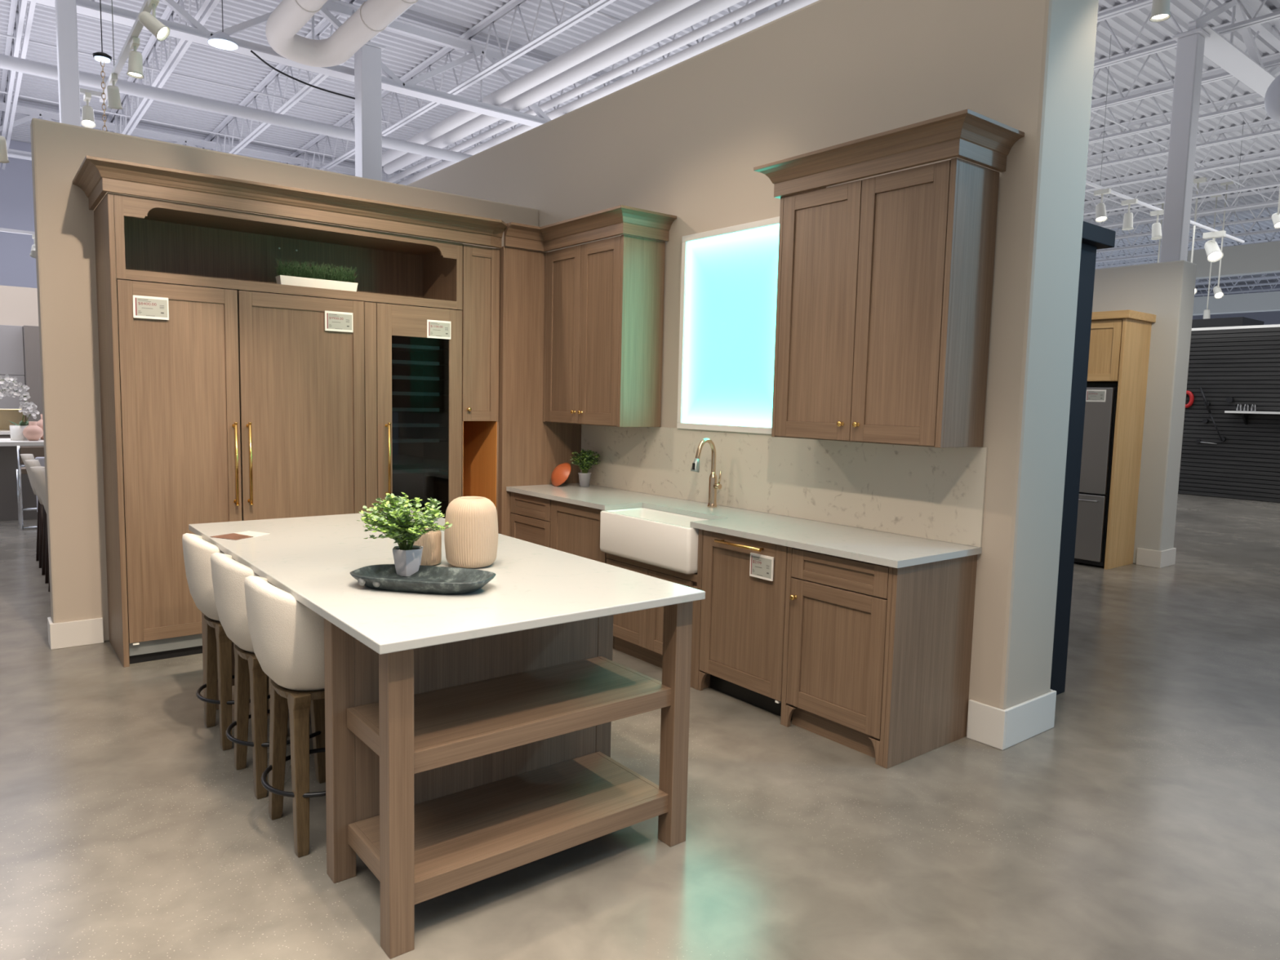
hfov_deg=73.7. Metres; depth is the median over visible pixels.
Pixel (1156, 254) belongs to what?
joist
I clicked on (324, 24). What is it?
joist
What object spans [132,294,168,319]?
price tag
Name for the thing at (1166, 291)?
wall
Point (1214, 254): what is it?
track spotlight
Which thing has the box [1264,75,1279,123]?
pendant lamp
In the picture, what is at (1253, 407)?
drinking glass
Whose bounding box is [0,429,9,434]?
countertop
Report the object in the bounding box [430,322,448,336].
print
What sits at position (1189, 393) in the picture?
ring
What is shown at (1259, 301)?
trim
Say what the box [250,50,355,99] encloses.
cable
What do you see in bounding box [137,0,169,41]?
track spotlight
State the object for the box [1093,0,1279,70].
joist
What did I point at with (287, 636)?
counter stool
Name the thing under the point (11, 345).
tall cabinet
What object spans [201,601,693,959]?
kitchen island
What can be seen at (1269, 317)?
wall
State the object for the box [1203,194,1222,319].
track spotlight
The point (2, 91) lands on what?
bar
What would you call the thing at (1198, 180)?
track spotlight
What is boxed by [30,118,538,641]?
wall
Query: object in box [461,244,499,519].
tall cabinet
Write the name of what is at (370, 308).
filler panel
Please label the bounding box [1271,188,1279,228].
track spotlight
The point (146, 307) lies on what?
print
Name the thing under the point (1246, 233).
joist
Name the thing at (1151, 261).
joist
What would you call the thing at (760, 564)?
print
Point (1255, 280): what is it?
joist
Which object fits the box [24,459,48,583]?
bar stool
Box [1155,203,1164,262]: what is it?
track spotlight
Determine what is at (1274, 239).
joist
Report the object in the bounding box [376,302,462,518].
wine cooler
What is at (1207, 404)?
grab bar
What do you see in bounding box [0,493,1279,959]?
floor
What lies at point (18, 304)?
wall
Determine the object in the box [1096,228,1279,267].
joist
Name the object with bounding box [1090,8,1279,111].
joist
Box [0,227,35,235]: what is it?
track
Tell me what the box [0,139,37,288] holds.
wall
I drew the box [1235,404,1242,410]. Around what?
drinking glass
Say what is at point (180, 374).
refrigerator
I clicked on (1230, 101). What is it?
joist
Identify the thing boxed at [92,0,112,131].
chandelier
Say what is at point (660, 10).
pipe
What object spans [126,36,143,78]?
track spotlight
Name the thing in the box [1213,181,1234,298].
track spotlight
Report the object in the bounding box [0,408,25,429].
backsplash
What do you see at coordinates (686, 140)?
wall
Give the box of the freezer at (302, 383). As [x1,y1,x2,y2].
[237,290,365,520]
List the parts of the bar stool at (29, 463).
backrest, leg, leg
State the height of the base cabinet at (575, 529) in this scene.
0.884 m
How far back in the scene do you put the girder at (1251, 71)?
9.26 m
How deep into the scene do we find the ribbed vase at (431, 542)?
3.21 m
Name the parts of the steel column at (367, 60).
cap plate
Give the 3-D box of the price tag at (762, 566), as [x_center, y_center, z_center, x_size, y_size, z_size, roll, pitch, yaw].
[0.599,0.427,4.204,0.010,0.118,0.152,-3,7,-38]
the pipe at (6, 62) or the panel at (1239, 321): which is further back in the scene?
the panel at (1239, 321)
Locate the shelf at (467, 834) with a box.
[347,751,668,904]
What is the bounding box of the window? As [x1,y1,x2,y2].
[676,216,779,434]
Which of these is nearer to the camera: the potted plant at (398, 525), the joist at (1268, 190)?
the potted plant at (398, 525)
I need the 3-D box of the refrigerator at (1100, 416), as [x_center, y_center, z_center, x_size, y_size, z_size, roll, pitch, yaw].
[4.462,-0.073,8.864,0.637,1.765,0.975,-3,7,-38]
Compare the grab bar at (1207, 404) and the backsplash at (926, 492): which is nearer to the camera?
the backsplash at (926, 492)
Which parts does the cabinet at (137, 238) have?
panel, panel, scalloped frame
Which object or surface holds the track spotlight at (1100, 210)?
hanging from the track at (1088, 183)
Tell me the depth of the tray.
2.90 m
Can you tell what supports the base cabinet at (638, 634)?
on the floor
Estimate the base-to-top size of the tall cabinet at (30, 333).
2.345 m
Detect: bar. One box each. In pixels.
[0,32,482,143]
[0,90,420,173]
[560,0,1235,245]
[1091,111,1275,200]
[1195,439,1217,444]
[1199,386,1226,441]
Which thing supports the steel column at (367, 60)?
on the floor
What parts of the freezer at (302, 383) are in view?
handle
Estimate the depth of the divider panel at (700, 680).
4.61 m
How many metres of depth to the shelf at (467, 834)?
2.81 m
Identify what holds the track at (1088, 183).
hanging from the ceiling
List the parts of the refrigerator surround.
door, trim, panel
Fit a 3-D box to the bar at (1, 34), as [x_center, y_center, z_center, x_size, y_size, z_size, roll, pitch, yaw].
[2.635,-5.625,17.631,47.000,0.025,0.025,-3,7,-38]
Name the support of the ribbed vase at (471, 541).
on the island countertop at (312, 559)
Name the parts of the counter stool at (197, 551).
backrest, leg, seat frame, leg, leg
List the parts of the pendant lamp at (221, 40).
lamp shade, cord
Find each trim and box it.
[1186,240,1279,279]
[1192,291,1279,315]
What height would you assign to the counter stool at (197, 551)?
0.932 m
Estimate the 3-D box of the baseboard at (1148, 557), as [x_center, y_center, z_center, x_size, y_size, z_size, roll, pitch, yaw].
[1.778,0.279,13.160,0.374,0.170,11.567,-3,7,-38]
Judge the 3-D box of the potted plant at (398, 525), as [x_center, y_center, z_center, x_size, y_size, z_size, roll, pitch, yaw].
[-0.824,0.191,2.982,0.323,0.286,0.315,1,5,-7]
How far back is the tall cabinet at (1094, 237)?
4.54 m
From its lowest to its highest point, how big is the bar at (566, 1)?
0.025 m
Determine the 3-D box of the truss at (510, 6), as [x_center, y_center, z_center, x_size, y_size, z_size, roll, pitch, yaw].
[0.283,-4.982,7.707,0.130,0.599,27.511,-3,7,-38]
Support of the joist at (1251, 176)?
attached to the ceiling
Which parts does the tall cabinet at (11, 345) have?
door, door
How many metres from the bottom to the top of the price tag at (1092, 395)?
0.118 m
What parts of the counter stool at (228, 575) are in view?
backrest, leg, seat frame, leg, leg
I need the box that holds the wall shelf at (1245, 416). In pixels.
[1224,410,1279,424]
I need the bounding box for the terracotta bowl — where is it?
[551,462,571,486]
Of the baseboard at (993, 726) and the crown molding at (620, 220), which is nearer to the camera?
the baseboard at (993, 726)
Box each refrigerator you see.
[116,279,241,663]
[1074,386,1117,566]
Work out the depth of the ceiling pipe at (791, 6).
10.18 m
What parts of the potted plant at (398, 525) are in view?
pot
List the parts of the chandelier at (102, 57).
chain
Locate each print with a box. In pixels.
[137,298,164,315]
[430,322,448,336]
[752,556,768,576]
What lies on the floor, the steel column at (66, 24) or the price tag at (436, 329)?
the steel column at (66, 24)
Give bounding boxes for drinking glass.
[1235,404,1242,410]
[1243,404,1249,411]
[1250,404,1257,411]
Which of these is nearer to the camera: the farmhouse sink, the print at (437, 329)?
the farmhouse sink
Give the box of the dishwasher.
[699,529,792,719]
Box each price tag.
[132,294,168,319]
[324,311,353,332]
[426,319,450,339]
[749,552,773,581]
[1085,389,1106,401]
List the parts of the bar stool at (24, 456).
backrest, leg, leg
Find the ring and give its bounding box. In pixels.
[1185,390,1194,408]
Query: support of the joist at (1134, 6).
attached to the ceiling
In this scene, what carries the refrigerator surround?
on the floor
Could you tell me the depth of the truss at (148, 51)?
11.10 m
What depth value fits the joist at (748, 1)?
11.14 m
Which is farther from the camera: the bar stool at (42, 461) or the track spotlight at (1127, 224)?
the track spotlight at (1127, 224)
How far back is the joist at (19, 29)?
11.04 m
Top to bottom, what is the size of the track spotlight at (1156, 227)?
0.380 m
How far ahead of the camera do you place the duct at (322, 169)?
14.44 m
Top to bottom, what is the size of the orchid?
0.766 m
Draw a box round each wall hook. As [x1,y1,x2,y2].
[1202,418,1208,423]
[1226,396,1234,402]
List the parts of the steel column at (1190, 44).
cap plate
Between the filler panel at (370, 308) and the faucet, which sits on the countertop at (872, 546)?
the faucet
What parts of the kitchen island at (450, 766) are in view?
leg, leg, leg, leg, leg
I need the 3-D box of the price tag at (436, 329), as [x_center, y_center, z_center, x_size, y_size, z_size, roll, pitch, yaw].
[-1.353,-1.013,5.746,0.172,0.120,0.010,-3,7,-38]
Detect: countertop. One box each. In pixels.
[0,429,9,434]
[188,510,705,654]
[506,483,982,568]
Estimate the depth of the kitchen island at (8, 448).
9.82 m
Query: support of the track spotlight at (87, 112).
hanging from the track at (137, 27)
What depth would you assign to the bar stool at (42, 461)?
8.34 m
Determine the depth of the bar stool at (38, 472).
6.15 m
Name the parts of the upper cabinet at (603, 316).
door, door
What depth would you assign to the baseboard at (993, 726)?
3.99 m
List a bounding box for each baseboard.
[47,617,103,649]
[966,688,1056,750]
[1136,547,1176,568]
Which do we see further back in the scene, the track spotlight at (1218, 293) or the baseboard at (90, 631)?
the track spotlight at (1218, 293)
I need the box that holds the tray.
[350,564,495,594]
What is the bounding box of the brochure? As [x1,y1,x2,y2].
[209,530,270,540]
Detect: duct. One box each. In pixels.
[265,0,417,66]
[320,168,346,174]
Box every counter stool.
[182,533,270,750]
[210,552,325,799]
[244,575,325,857]
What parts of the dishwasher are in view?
handle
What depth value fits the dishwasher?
4.35 m
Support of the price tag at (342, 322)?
attached to the freezer at (302, 383)
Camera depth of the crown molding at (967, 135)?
3.77 m
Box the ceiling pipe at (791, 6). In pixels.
[395,0,818,185]
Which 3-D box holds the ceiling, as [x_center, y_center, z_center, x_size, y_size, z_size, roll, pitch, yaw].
[5.711,-5.668,12.903,50.000,0.040,30.020,-3,7,-38]
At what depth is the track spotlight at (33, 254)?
8.55 m
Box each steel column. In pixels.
[54,0,80,126]
[354,41,385,181]
[1160,27,1210,262]
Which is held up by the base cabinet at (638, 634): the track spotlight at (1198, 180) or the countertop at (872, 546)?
the countertop at (872, 546)
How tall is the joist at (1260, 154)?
0.599 m
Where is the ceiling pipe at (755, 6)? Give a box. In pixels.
[382,0,780,182]
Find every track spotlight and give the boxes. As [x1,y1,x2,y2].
[0,135,9,163]
[29,234,35,257]
[80,92,96,128]
[106,72,122,109]
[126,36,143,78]
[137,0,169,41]
[1093,188,1111,222]
[1120,198,1137,230]
[1149,0,1170,22]
[1150,209,1164,239]
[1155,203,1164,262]
[1191,177,1206,294]
[1202,230,1226,262]
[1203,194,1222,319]
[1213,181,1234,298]
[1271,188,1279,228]
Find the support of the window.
in the wall at (686, 140)
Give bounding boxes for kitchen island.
[0,438,44,520]
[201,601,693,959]
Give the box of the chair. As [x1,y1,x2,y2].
[15,445,44,529]
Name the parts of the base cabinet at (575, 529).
door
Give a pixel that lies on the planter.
(339, 279)
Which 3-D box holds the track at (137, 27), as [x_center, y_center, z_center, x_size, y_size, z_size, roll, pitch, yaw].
[-1.461,-3.640,2.940,0.168,2.454,8.160,-3,7,-38]
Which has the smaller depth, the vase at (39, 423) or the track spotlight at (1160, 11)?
the track spotlight at (1160, 11)
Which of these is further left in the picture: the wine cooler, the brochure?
the brochure
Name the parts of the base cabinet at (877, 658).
knob, door, drawer, panel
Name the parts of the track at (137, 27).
rail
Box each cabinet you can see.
[0,324,25,438]
[22,325,42,425]
[93,192,462,666]
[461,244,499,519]
[510,491,551,547]
[542,234,665,426]
[550,499,613,648]
[605,552,697,668]
[771,157,999,448]
[780,546,977,768]
[1049,221,1115,694]
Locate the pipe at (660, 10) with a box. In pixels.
[382,0,700,165]
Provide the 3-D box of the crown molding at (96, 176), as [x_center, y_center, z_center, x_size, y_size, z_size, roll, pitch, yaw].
[-2.072,-1.667,5.378,2.477,0.150,0.721,-3,7,-36]
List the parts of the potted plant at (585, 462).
pot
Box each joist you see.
[0,0,35,169]
[197,0,414,154]
[354,0,784,181]
[1083,148,1279,215]
[1083,186,1279,239]
[1084,118,1279,191]
[1084,169,1279,227]
[1086,92,1279,169]
[1088,52,1279,144]
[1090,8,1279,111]
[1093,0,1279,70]
[1095,219,1277,262]
[1095,238,1279,268]
[1095,257,1187,268]
[1096,203,1279,253]
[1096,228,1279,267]
[1097,0,1152,22]
[1194,271,1279,296]
[1195,272,1279,290]
[1195,273,1279,284]
[1195,277,1279,296]
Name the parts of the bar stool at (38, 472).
backrest, leg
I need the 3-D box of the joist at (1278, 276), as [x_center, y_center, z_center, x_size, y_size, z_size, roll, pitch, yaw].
[19.770,-5.974,23.014,0.130,0.599,27.511,-3,7,-38]
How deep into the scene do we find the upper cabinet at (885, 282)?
3.90 m
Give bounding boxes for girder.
[0,102,406,182]
[26,0,610,127]
[1176,0,1279,97]
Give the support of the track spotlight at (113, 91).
hanging from the track at (137, 27)
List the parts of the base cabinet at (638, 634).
door, door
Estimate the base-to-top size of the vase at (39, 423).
0.300 m
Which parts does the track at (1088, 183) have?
rail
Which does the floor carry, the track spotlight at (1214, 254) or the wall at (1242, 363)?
the wall at (1242, 363)
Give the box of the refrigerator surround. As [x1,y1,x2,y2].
[1087,309,1155,569]
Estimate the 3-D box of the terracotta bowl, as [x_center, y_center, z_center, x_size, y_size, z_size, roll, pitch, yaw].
[-0.582,-0.041,6.247,0.114,0.170,0.198,-3,7,-38]
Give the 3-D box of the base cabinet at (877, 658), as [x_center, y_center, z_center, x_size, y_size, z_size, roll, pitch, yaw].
[1.116,0.766,4.057,0.654,0.884,0.617,-3,7,-38]
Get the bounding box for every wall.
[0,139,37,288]
[0,284,39,416]
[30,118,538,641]
[407,0,1098,731]
[1086,260,1196,564]
[1177,324,1279,502]
[1192,284,1279,324]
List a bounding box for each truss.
[100,0,220,135]
[280,0,615,169]
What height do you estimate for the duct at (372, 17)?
0.337 m
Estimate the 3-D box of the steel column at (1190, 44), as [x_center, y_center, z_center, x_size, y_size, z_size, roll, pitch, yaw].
[5.462,-1.807,8.797,0.250,5.315,0.250,-3,7,-38]
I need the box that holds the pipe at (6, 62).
[0,53,472,162]
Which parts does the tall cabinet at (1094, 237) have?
cornice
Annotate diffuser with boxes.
[208,38,238,50]
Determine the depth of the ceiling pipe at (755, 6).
10.25 m
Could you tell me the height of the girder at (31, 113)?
0.780 m
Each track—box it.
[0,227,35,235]
[79,0,151,102]
[1085,38,1244,243]
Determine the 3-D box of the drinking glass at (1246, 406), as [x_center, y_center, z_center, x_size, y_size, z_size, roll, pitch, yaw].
[10.835,-1.291,15.251,0.090,0.120,0.090,-3,7,-38]
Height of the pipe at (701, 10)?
0.170 m
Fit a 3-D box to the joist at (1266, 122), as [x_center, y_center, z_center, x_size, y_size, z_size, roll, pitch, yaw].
[8.848,-5.418,14.434,0.130,0.599,27.511,-3,7,-38]
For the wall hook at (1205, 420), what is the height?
0.080 m
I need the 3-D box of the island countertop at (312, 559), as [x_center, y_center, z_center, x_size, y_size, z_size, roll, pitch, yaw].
[-0.971,0.310,3.501,1.141,0.028,2.414,-3,7,-38]
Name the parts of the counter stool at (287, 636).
leg, backrest, seat frame, leg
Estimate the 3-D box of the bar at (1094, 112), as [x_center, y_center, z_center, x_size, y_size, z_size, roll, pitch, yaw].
[6.962,-5.006,12.163,47.000,0.025,0.025,-3,7,-38]
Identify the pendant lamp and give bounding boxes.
[207,0,238,50]
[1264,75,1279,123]
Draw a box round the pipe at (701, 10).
[383,0,742,173]
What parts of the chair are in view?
seat, backrest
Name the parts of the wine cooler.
handle, glass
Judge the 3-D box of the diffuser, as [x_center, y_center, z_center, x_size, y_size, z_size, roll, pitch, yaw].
[-4.002,-4.180,8.191,0.260,0.004,0.260,-3,7,-38]
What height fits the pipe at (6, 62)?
0.150 m
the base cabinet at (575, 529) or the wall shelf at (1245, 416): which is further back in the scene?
the wall shelf at (1245, 416)
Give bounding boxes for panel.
[364,302,377,512]
[496,246,581,536]
[690,528,710,690]
[1191,316,1264,328]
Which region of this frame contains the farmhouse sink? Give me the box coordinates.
[600,507,709,574]
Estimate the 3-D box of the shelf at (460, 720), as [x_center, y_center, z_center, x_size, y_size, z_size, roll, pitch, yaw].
[-0.403,0.752,2.832,0.989,0.062,0.439,-3,7,-38]
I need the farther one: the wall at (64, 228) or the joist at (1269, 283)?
the joist at (1269, 283)
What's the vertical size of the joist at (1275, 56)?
0.599 m
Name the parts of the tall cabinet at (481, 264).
panel, door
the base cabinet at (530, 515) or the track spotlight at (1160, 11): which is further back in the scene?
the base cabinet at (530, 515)
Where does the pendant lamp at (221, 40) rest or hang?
hanging from the truss at (148, 51)
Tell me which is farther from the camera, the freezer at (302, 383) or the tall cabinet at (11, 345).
the tall cabinet at (11, 345)
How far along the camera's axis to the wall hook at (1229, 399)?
15.52 m
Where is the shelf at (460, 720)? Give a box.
[346,656,671,773]
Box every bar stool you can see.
[20,453,44,568]
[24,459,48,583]
[30,466,49,591]
[35,457,44,511]
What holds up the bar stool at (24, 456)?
on the floor
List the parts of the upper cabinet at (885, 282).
door, knob, knob, door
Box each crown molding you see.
[72,155,506,248]
[503,204,676,252]
[753,108,1024,199]
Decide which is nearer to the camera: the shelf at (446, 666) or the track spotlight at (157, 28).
the shelf at (446, 666)
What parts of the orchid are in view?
pot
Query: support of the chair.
on the floor
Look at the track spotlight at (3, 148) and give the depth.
4.89 m
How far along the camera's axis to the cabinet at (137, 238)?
5.24 m
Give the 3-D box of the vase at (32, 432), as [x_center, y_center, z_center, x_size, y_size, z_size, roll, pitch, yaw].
[-7.073,-0.571,9.945,0.200,0.222,0.200,-3,7,-38]
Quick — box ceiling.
[0,0,1279,291]
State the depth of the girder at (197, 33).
10.11 m
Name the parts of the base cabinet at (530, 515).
drawer, drawer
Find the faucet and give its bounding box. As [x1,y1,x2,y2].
[690,438,721,507]
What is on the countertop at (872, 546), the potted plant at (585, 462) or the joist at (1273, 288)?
the potted plant at (585, 462)
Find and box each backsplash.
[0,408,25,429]
[580,424,987,546]
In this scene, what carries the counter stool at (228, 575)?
on the floor
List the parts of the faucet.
spout, lever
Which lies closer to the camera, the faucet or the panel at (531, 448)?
the faucet
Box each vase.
[22,421,43,440]
[36,413,43,439]
[413,525,441,565]
[444,496,497,568]
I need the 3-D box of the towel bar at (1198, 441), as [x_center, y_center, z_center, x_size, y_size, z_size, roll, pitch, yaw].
[10.555,-0.711,15.891,0.044,0.074,0.344,-3,7,-38]
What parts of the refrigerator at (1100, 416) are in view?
handle, freezer drawer, door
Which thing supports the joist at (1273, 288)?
attached to the ceiling
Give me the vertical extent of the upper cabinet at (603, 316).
1.221 m
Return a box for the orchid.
[0,373,39,439]
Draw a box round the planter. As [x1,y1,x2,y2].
[273,258,359,291]
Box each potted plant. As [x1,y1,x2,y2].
[356,492,452,576]
[569,448,600,486]

